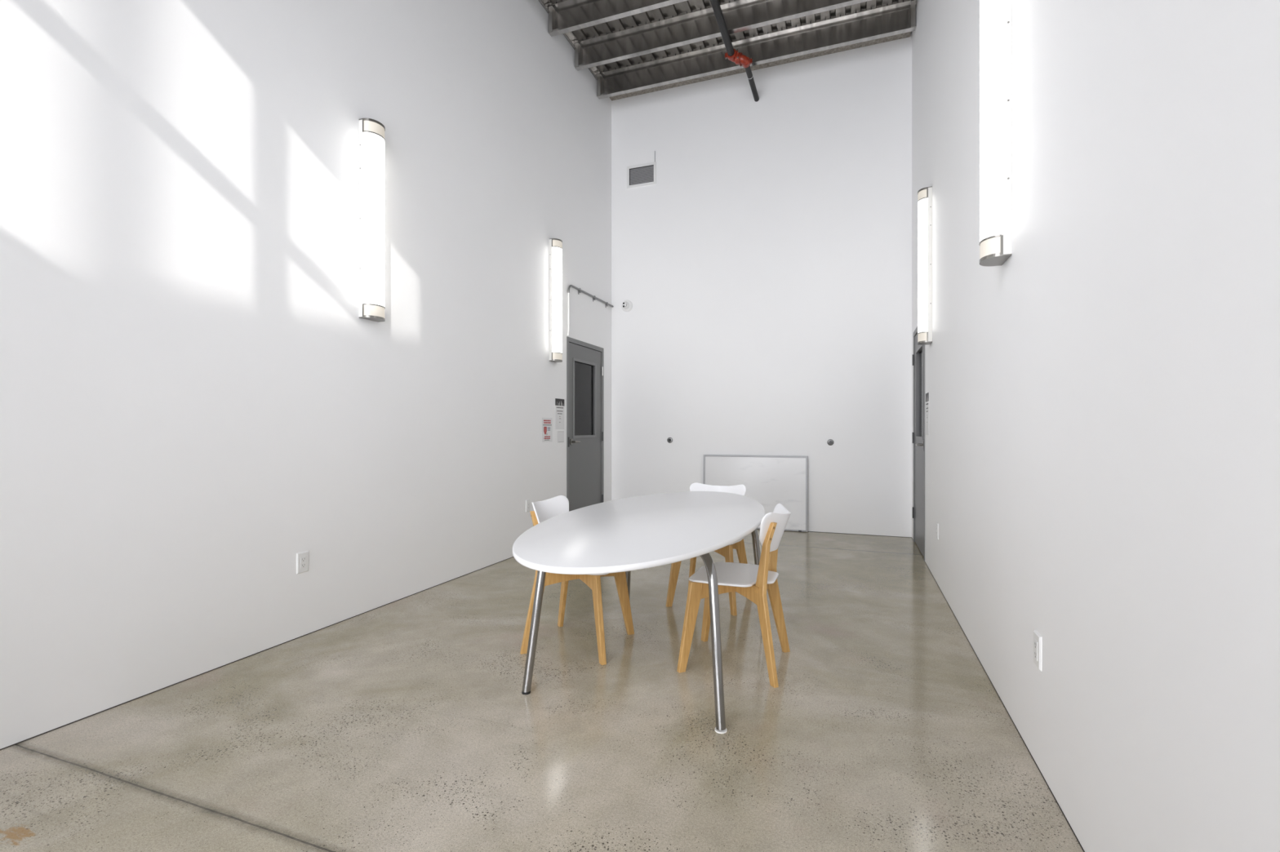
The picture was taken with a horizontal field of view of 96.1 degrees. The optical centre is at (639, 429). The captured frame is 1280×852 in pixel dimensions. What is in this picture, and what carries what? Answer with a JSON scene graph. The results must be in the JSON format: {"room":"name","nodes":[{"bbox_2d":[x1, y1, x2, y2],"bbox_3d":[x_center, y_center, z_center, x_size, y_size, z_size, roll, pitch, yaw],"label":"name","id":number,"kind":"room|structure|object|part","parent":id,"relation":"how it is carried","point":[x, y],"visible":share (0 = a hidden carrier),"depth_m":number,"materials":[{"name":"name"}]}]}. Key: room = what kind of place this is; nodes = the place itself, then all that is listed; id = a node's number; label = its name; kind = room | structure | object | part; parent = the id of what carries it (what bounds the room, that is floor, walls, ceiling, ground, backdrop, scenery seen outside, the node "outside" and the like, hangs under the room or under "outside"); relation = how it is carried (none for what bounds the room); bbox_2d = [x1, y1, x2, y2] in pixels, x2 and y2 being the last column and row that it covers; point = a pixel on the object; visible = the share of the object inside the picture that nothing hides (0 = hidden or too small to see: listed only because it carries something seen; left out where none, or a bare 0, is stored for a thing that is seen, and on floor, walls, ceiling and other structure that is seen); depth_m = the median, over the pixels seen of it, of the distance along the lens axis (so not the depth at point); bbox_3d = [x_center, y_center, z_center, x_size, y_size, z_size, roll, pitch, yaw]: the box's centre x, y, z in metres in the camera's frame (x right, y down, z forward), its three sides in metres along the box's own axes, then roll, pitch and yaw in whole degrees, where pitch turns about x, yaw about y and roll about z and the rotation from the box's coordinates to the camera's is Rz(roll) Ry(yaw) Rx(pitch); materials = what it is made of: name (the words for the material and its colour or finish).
{"room":"meeting room","nodes":[
{"label":"meeting room","id":0,"kind":"room"},
{"bbox_2d":[0,0,611,749],"bbox_3d":[-1.849,-1.612,3.750,0.140,5.596,8.437,0,0,20],"label":"wall","id":1,"kind":"structure","parent":0,"point":[197,398],"depth_m":3.04,"materials":[{"name":"white paint"}]},
{"bbox_2d":[0,556,513,750],"bbox_3d":[-1.792,1.188,3.729,0.022,0.004,8.157,0,0,20],"label":"baseboard","id":2,"kind":"structure","parent":1,"relation":"attached to","point":[512,557],"depth_m":2.80,"materials":[{"name":"grey"}]},
{"bbox_2d":[296,551,308,574],"bbox_3d":[-1.934,0.764,3.303,0.010,0.118,0.074,0,0,20],"label":"wall outlet","id":3,"kind":"object","parent":1,"relation":"attached to","point":[302,558],"visible":1,"depth_m":3.30,"materials":[{"name":"white plastic"}]},
{"bbox_2d":[300,555,306,568],"bbox_3d":[-1.931,0.764,3.301,0.002,0.067,0.033,0,0,20],"label":"receptacle","id":4,"kind":"object","parent":3,"relation":"attached to","point":[303,558],"depth_m":3.30,"materials":[{"name":"grey plastic"}]},
{"bbox_2d":[359,118,385,322],"bbox_3d":[-1.725,-1.348,3.740,0.101,1.270,0.162,0,0,20],"label":"wall sconce","id":5,"kind":"object","parent":1,"relation":"attached to","point":[371,131],"visible":1,"depth_m":3.68,"materials":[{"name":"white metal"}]},
{"bbox_3d":[-1.710,-0.760,3.735,0.070,0.084,0.162,0,0,20],"label":"frame","id":6,"kind":"part","parent":5,"relation":"part of","materials":[{"name":"silver metal"}]},
{"bbox_3d":[-1.710,-1.936,3.735,0.070,0.083,0.162,0,0,20],"label":"frame","id":7,"kind":"part","parent":5,"relation":"part of","materials":[{"name":"silver metal"}]},
{"bbox_2d":[363,132,384,306],"bbox_3d":[-1.709,-1.348,3.734,0.064,1.100,0.158,0,0,20],"label":"diffuser","id":8,"kind":"object","parent":5,"relation":"attached to","point":[373,142],"depth_m":3.68,"materials":[{"name":"white plastic"}]},
{"bbox_2d":[364,304,384,318],"bbox_3d":[-1.709,-0.758,3.735,0.064,0.077,0.157,0,0,20],"label":"diffuser","id":9,"kind":"object","parent":5,"relation":"attached to","point":[371,311],"depth_m":3.69,"materials":[{"name":"grey"}]},
{"bbox_2d":[364,120,384,137],"bbox_3d":[-1.709,-1.938,3.735,0.064,0.077,0.157,0,0,20],"label":"diffuser","id":10,"kind":"object","parent":5,"relation":"attached to","point":[374,128],"depth_m":3.69,"materials":[{"name":"grey plastic"}]},
{"bbox_2d":[525,499,529,512],"bbox_3d":[-1.088,0.745,5.598,0.010,0.118,0.074,0,0,20],"label":"wall outlet","id":11,"kind":"object","parent":1,"relation":"attached to","point":[527,502],"visible":0.98,"depth_m":5.58,"materials":[{"name":"white plastic"}]},
{"bbox_2d":[542,417,552,442],"bbox_3d":[-0.960,0.007,5.955,0.002,0.250,0.215,0,0,20],"label":"notice","id":12,"kind":"object","parent":1,"relation":"attached to","point":[547,423],"visible":1,"depth_m":5.96,"materials":[{"name":"white paper"}]},
{"bbox_2d":[549,238,562,362],"bbox_3d":[-0.872,-1.348,6.051,0.101,1.270,0.162,0,0,20],"label":"wall sconce","id":13,"kind":"object","parent":1,"relation":"attached to","point":[555,244],"visible":1,"depth_m":5.99,"materials":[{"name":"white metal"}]},
{"bbox_3d":[-0.858,-0.760,6.045,0.070,0.084,0.162,0,0,20],"label":"frame","id":14,"kind":"part","parent":13,"relation":"part of","materials":[{"name":"silver metal"}]},
{"bbox_3d":[-0.858,-1.936,6.045,0.070,0.083,0.162,0,0,20],"label":"frame","id":15,"kind":"part","parent":13,"relation":"part of","materials":[{"name":"silver metal"}]},
{"bbox_2d":[551,247,562,353],"bbox_3d":[-0.856,-1.348,6.045,0.064,1.100,0.158,0,0,20],"label":"diffuser","id":16,"kind":"object","parent":13,"relation":"attached to","point":[557,252],"depth_m":5.99,"materials":[{"name":"white plastic"}]},
{"bbox_2d":[552,352,562,359],"bbox_3d":[-0.857,-0.758,6.045,0.064,0.077,0.157,0,0,20],"label":"diffuser","id":17,"kind":"object","parent":13,"relation":"attached to","point":[556,356],"depth_m":5.99,"materials":[{"name":"grey"}]},
{"bbox_2d":[552,240,562,248],"bbox_3d":[-0.857,-1.938,6.045,0.064,0.077,0.157,0,0,20],"label":"diffuser","id":18,"kind":"object","parent":13,"relation":"attached to","point":[556,243],"depth_m":5.99,"materials":[{"name":"grey plastic"}]},
{"bbox_2d":[555,398,564,429],"bbox_3d":[-0.865,-0.163,6.212,0.002,0.330,0.207,0,0,20],"label":"notice","id":19,"kind":"object","parent":1,"relation":"attached to","point":[559,403],"visible":1,"depth_m":6.21,"materials":[{"name":"white paper"}]},
{"bbox_2d":[556,431,564,443],"bbox_3d":[-0.860,0.082,6.228,0.002,0.127,0.160,0,0,20],"label":"notice","id":20,"kind":"object","parent":1,"relation":"attached to","point":[560,434],"visible":1,"depth_m":6.22,"materials":[{"name":"white paper"}]},
{"bbox_2d":[538,0,602,79],"bbox_3d":[-1.788,-4.362,3.643,0.050,0.095,7.997,0,0,20],"label":"trim","id":21,"kind":"structure","parent":1,"relation":"attached to","point":[571,38],"depth_m":6.43,"materials":[{"name":"metal"}]},
{"bbox_2d":[566,336,604,511],"bbox_3d":[-0.675,0.082,6.845,0.201,2.216,1.000,0,0,20],"label":"door","id":22,"kind":"structure","parent":1,"relation":"in","point":[584,361],"depth_m":6.82,"materials":[{"name":"grey paint"}]},
{"bbox_3d":[-0.731,0.142,6.499,0.066,0.066,0.149,0,0,20],"label":"lever handle","id":23,"kind":"part","parent":22,"relation":"part of","materials":[{"name":"silver metal"}]},
{"bbox_3d":[-0.674,-0.353,6.812,0.006,0.857,0.570,0,0,20],"label":"glass pane","id":24,"kind":"part","parent":22,"relation":"part of","materials":[{"name":"glass"}]},
{"bbox_2d":[567,284,613,336],"bbox_3d":[-0.577,-1.327,6.953,0.027,0.592,1.287,0,0,20],"label":"conduit","id":25,"kind":"object","parent":1,"relation":"attached to","point":[580,291],"visible":1,"depth_m":6.52,"materials":[{"name":"white plastic"}]},
{"bbox_2d":[0,528,1083,851],"bbox_3d":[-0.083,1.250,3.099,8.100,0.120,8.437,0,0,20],"label":"floor","id":26,"kind":"structure","parent":0,"point":[407,724],"depth_m":2.19,"materials":[{"name":"concrete"}]},
{"bbox_2d":[520,495,634,665],"bbox_3d":[-0.349,0.792,3.209,0.520,0.797,0.486,0,0,18],"label":"dining chair","id":27,"kind":"object","parent":26,"relation":"on","point":[544,510],"visible":0.43,"depth_m":3.16,"materials":[{"name":"white paint"}]},
{"bbox_3d":[-0.574,0.818,3.102,0.152,0.745,0.075,0,0,-27],"label":"leg","id":28,"kind":"part","parent":27,"relation":"part of","materials":[{"name":"brown wood"}]},
{"bbox_3d":[-0.536,0.498,3.268,0.126,0.209,0.418,0,0,18],"label":"backrest","id":29,"kind":"part","parent":27,"relation":"part of","materials":[{"name":"white paint"}]},
{"bbox_3d":[-0.471,0.818,3.426,0.075,0.745,0.152,0,0,-27],"label":"leg","id":30,"kind":"part","parent":27,"relation":"part of","materials":[{"name":"brown wood"}]},
{"bbox_3d":[-0.330,0.801,3.202,0.323,0.089,0.344,0,0,18],"label":"seat frame","id":31,"kind":"part","parent":27,"relation":"part of","materials":[{"name":"brown wood"}]},
{"bbox_3d":[-0.331,0.750,3.203,0.420,0.027,0.449,0,0,18],"label":"seat","id":32,"kind":"part","parent":27,"relation":"part of","materials":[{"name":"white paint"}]},
{"bbox_3d":[-0.214,0.973,2.965,0.031,0.435,0.134,0,0,-31],"label":"leg","id":33,"kind":"part","parent":27,"relation":"part of","materials":[{"name":"brown wood"}]},
{"bbox_3d":[-0.098,0.973,3.329,0.134,0.435,0.031,0,0,-24],"label":"leg","id":34,"kind":"part","parent":27,"relation":"part of","materials":[{"name":"brown wood"}]},
{"bbox_2d":[512,491,764,733],"bbox_3d":[0.113,0.819,3.017,1.032,0.742,2.409,0,0,20],"label":"dining table","id":35,"kind":"object","parent":26,"relation":"on","point":[627,535],"visible":0.92,"depth_m":2.48,"materials":[{"name":"white paint"}]},
{"bbox_3d":[-0.357,0.846,2.703,0.413,0.678,0.038,0,0,-34],"label":"leg","id":36,"kind":"part","parent":35,"relation":"part of","materials":[{"name":"silver metal"}]},
{"bbox_3d":[-0.040,0.846,3.579,0.038,0.678,0.413,0,0,-15],"label":"leg","id":37,"kind":"part","parent":35,"relation":"part of","materials":[{"name":"silver metal"}]},
{"bbox_3d":[0.270,0.846,2.454,0.038,0.678,0.413,0,0,-15],"label":"leg","id":38,"kind":"part","parent":35,"relation":"part of","materials":[{"name":"silver metal"}]},
{"bbox_3d":[0.588,0.846,3.331,0.413,0.678,0.038,0,0,-34],"label":"leg","id":39,"kind":"part","parent":35,"relation":"part of","materials":[{"name":"silver metal"}]},
{"bbox_2d":[666,482,747,616],"bbox_3d":[0.495,0.792,3.999,0.486,0.797,0.519,0,0,24],"label":"dining chair","id":40,"kind":"object","parent":26,"relation":"on","point":[726,552],"visible":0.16,"depth_m":4.04,"materials":[{"name":"white paint"}]},
{"bbox_3d":[0.238,0.973,3.891,0.134,0.435,0.031,0,0,-24],"label":"leg","id":41,"kind":"part","parent":40,"relation":"part of","materials":[{"name":"brown wood"}]},
{"bbox_3d":[0.412,0.818,4.234,0.075,0.745,0.152,0,0,-21],"label":"leg","id":42,"kind":"part","parent":40,"relation":"part of","materials":[{"name":"brown wood"}]},
{"bbox_3d":[0.574,0.498,4.179,0.418,0.209,0.126,0,0,24],"label":"backrest","id":43,"kind":"part","parent":40,"relation":"part of","materials":[{"name":"white paint"}]},
{"bbox_3d":[0.487,0.801,3.981,0.344,0.089,0.323,0,0,24],"label":"seat frame","id":44,"kind":"part","parent":40,"relation":"part of","materials":[{"name":"brown wood"}]},
{"bbox_3d":[0.588,0.973,3.737,0.031,0.435,0.134,0,0,-18],"label":"leg","id":45,"kind":"part","parent":40,"relation":"part of","materials":[{"name":"brown wood"}]},
{"bbox_3d":[0.724,0.818,4.097,0.152,0.745,0.075,0,0,-21],"label":"leg","id":46,"kind":"part","parent":40,"relation":"part of","materials":[{"name":"brown wood"}]},
{"bbox_2d":[676,503,791,688],"bbox_3d":[0.506,0.792,2.951,0.520,0.797,0.486,0,0,21],"label":"dining chair","id":47,"kind":"object","parent":26,"relation":"on","point":[752,581],"visible":0.97,"depth_m":2.83,"materials":[{"name":"white paint"}]},
{"bbox_3d":[0.248,0.973,2.845,0.134,0.435,0.031,0,0,-21],"label":"leg","id":48,"kind":"part","parent":47,"relation":"part of","materials":[{"name":"brown wood"}]},
{"bbox_3d":[0.386,0.973,3.203,0.031,0.435,0.134,0,0,-27],"label":"leg","id":49,"kind":"part","parent":47,"relation":"part of","materials":[{"name":"brown wood"}]},
{"bbox_3d":[0.488,0.750,2.958,0.420,0.027,0.449,0,0,21],"label":"seat","id":50,"kind":"part","parent":47,"relation":"part of","materials":[{"name":"white paint"}]},
{"bbox_3d":[0.487,0.801,2.958,0.323,0.089,0.344,0,0,21],"label":"seat frame","id":51,"kind":"part","parent":47,"relation":"part of","materials":[{"name":"brown wood"}]},
{"bbox_3d":[0.615,0.818,2.727,0.075,0.745,0.152,0,0,-24],"label":"leg","id":52,"kind":"part","parent":47,"relation":"part of","materials":[{"name":"brown wood"}]},
{"bbox_3d":[0.690,0.498,2.881,0.126,0.209,0.418,0,0,21],"label":"backrest","id":53,"kind":"part","parent":47,"relation":"part of","materials":[{"name":"white paint"}]},
{"bbox_3d":[0.737,0.818,3.044,0.152,0.745,0.075,0,0,-24],"label":"leg","id":54,"kind":"part","parent":47,"relation":"part of","materials":[{"name":"brown wood"}]},
{"bbox_2d":[702,454,808,532],"bbox_3d":[1.359,0.749,6.866,1.237,0.874,0.032,0,-1,20],"label":"whiteboard","id":55,"kind":"object","parent":26,"relation":"on","point":[771,481],"visible":0.72,"depth_m":6.80,"materials":[{"name":"ceramic"}]},
{"bbox_2d":[550,0,902,71],"bbox_3d":[-0.092,-4.470,3.102,3.806,0.120,8.437,0,0,20],"label":"ceiling","id":56,"kind":"structure","parent":0,"point":[687,6],"depth_m":6.26,"materials":[{"name":"grey metal"}]},
{"bbox_2d":[548,0,687,36],"bbox_3d":[0.732,-4.260,5.379,3.563,0.300,0.066,0,0,20],"label":"joist","id":57,"kind":"object","parent":56,"relation":"attached to","point":[567,15],"visible":1,"depth_m":5.86,"materials":[{"name":"metal"}]},
{"bbox_2d":[574,0,871,71],"bbox_3d":[0.942,-4.260,5.950,3.563,0.300,0.066,0,0,20],"label":"joist","id":58,"kind":"object","parent":56,"relation":"attached to","point":[699,24],"visible":0.94,"depth_m":6.12,"materials":[{"name":"metal"}]},
{"bbox_2d":[710,0,759,102],"bbox_3d":[-0.076,-3.986,3.107,0.277,0.153,8.177,0,0,20],"label":"pipe","id":59,"kind":"object","parent":56,"relation":"hanging from","point":[737,57],"visible":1,"depth_m":6.12,"materials":[{"name":"black metal"}]},
{"bbox_2d":[596,0,915,99],"bbox_3d":[1.153,-4.260,6.520,3.563,0.300,0.066,0,0,20],"label":"joist","id":60,"kind":"object","parent":56,"relation":"attached to","point":[899,17],"visible":0.96,"depth_m":6.43,"materials":[{"name":"metal"}]},
{"bbox_2d":[611,31,911,537],"bbox_3d":[1.330,-1.612,7.000,3.575,5.596,0.140,0,0,20],"label":"wall","id":61,"kind":"structure","parent":0,"point":[765,270],"depth_m":6.84,"materials":[{"name":"white paint"}]},
{"bbox_2d":[621,300,632,311],"bbox_3d":[-0.180,-1.600,7.434,0.150,0.150,0.096,0,0,20],"label":"security camera","id":62,"kind":"object","parent":61,"relation":"attached to","point":[627,305],"visible":1,"depth_m":7.43,"materials":[{"name":"white plastic"}]},
{"bbox_2d":[626,161,656,188],"bbox_3d":[0.018,-3.267,7.402,0.400,0.280,0.014,0,0,20],"label":"air vent","id":63,"kind":"object","parent":61,"relation":"in","point":[642,175],"visible":1,"depth_m":7.40,"materials":[{"name":"white plastic"}]},
{"bbox_2d":[666,437,672,443],"bbox_3d":[0.378,0.138,7.269,0.072,0.072,0.014,0,0,20],"label":"wall socket","id":64,"kind":"object","parent":61,"relation":"attached to","point":[669,440],"visible":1,"depth_m":7.26,"materials":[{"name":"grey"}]},
{"bbox_2d":[608,31,910,100],"bbox_3d":[1.272,-4.359,6.872,3.554,0.099,0.138,0,0,20],"label":"trim","id":65,"kind":"structure","parent":61,"relation":"attached to","point":[904,35],"depth_m":6.81,"materials":[{"name":"metal"}]},
{"bbox_2d":[826,439,833,445],"bbox_3d":[2.184,0.150,6.602,0.072,0.072,0.014,0,0,20],"label":"wall socket","id":66,"kind":"object","parent":61,"relation":"attached to","point":[830,442],"visible":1,"depth_m":6.60,"materials":[{"name":"grey metal"}]},
{"bbox_2d":[810,531,911,537],"bbox_3d":[1.308,1.188,6.942,3.575,0.004,0.022,0,0,20],"label":"baseboard","id":67,"kind":"structure","parent":61,"relation":"attached to","point":[811,531],"depth_m":6.47,"materials":[{"name":"grey"}]},
{"bbox_2d":[911,0,1279,851],"bbox_3d":[1.636,-1.612,2.465,0.140,5.596,8.437,0,0,20],"label":"wall","id":68,"kind":"structure","parent":0,"point":[1102,444],"depth_m":1.41,"materials":[{"name":"white paint"}]},
{"bbox_2d":[912,326,924,561],"bbox_3d":[2.770,0.082,5.625,0.201,2.216,1.012,0,0,20],"label":"door","id":69,"kind":"structure","parent":68,"relation":"in","point":[918,356],"depth_m":5.74,"materials":[{"name":"grey paint"}]},
{"bbox_3d":[2.586,0.142,5.320,0.066,0.066,0.149,0,0,20],"label":"lever handle","id":70,"kind":"part","parent":69,"relation":"part of","materials":[{"name":"silver metal"}]},
{"bbox_3d":[2.748,-0.353,5.601,0.006,0.857,0.582,0,0,20],"label":"glass pane","id":71,"kind":"part","parent":69,"relation":"part of","materials":[{"name":"glass"}]},
{"bbox_2d":[917,186,932,345],"bbox_3d":[2.367,-1.348,4.792,0.101,1.270,0.162,0,0,20],"label":"wall sconce","id":72,"kind":"object","parent":68,"relation":"attached to","point":[925,194],"visible":1,"depth_m":4.72,"materials":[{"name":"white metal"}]},
{"bbox_2d":[917,332,926,342],"bbox_3d":[2.351,-0.758,4.798,0.064,0.077,0.157,0,0,20],"label":"diffuser","id":73,"kind":"object","parent":72,"relation":"attached to","point":[922,336],"depth_m":4.74,"materials":[{"name":"grey"}]},
{"bbox_2d":[917,189,926,200],"bbox_3d":[2.351,-1.938,4.798,0.064,0.077,0.157,0,0,20],"label":"diffuser","id":74,"kind":"object","parent":72,"relation":"attached to","point":[922,193],"depth_m":4.74,"materials":[{"name":"grey plastic"}]},
{"bbox_2d":[917,198,927,333],"bbox_3d":[2.351,-1.348,4.798,0.064,1.100,0.158,0,0,20],"label":"diffuser","id":75,"kind":"object","parent":72,"relation":"attached to","point":[922,202],"depth_m":4.74,"materials":[{"name":"white plastic"}]},
{"bbox_3d":[2.352,-0.760,4.797,0.070,0.084,0.162,0,0,20],"label":"frame","id":76,"kind":"part","parent":72,"relation":"part of","materials":[{"name":"silver metal"}]},
{"bbox_3d":[2.352,-1.936,4.797,0.070,0.083,0.162,0,0,20],"label":"frame","id":77,"kind":"part","parent":72,"relation":"part of","materials":[{"name":"silver metal"}]},
{"bbox_2d":[925,392,928,435],"bbox_3d":[2.499,-0.133,5.010,0.002,0.365,0.220,0,0,20],"label":"notice","id":78,"kind":"object","parent":68,"relation":"attached to","point":[927,393],"visible":1,"depth_m":4.97,"materials":[{"name":"white paper"}]},
{"bbox_2d":[936,522,938,539],"bbox_3d":[2.266,0.775,4.387,0.010,0.118,0.074,0,0,20],"label":"wall outlet","id":79,"kind":"object","parent":68,"relation":"attached to","point":[937,524],"visible":1,"depth_m":4.36,"materials":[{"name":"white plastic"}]},
{"bbox_2d":[979,0,1011,266],"bbox_3d":[1.501,-1.348,2.447,0.101,1.270,0.162,0,0,20],"label":"wall sconce","id":80,"kind":"object","parent":68,"relation":"attached to","point":[995,15],"visible":1,"depth_m":2.38,"materials":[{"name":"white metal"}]},
{"bbox_2d":[979,236,1000,259],"bbox_3d":[1.486,-0.758,2.452,0.064,0.077,0.157,0,0,20],"label":"diffuser","id":81,"kind":"object","parent":80,"relation":"attached to","point":[989,246],"depth_m":2.40,"materials":[{"name":"grey plastic"}]},
{"bbox_2d":[979,0,1001,241],"bbox_3d":[1.486,-1.348,2.452,0.064,1.100,0.158,0,0,20],"label":"diffuser","id":82,"kind":"object","parent":80,"relation":"attached to","point":[990,11],"depth_m":2.39,"materials":[{"name":"white plastic"}]},
{"bbox_3d":[1.487,-0.760,2.452,0.070,0.084,0.162,0,0,20],"label":"frame","id":83,"kind":"part","parent":80,"relation":"part of","materials":[{"name":"silver metal"}]},
{"bbox_2d":[911,537,1084,851],"bbox_3d":[1.579,1.188,2.486,0.022,0.004,8.157,0,0,20],"label":"baseboard","id":84,"kind":"structure","parent":68,"relation":"attached to","point":[912,538],"depth_m":2.19,"materials":[{"name":"grey"}]},
{"bbox_2d":[1033,630,1041,671],"bbox_3d":[1.391,0.774,2.017,0.010,0.118,0.074,0,0,20],"label":"wall outlet","id":85,"kind":"object","parent":68,"relation":"attached to","point":[1037,637],"visible":1,"depth_m":2.00,"materials":[{"name":"white plastic"}]},
{"bbox_2d":[1034,639,1037,661],"bbox_3d":[1.388,0.774,2.018,0.002,0.067,0.033,0,0,20],"label":"receptacle","id":86,"kind":"object","parent":85,"relation":"attached to","point":[1035,640],"depth_m":2.02,"materials":[{"name":"grey plastic"}]}
]}

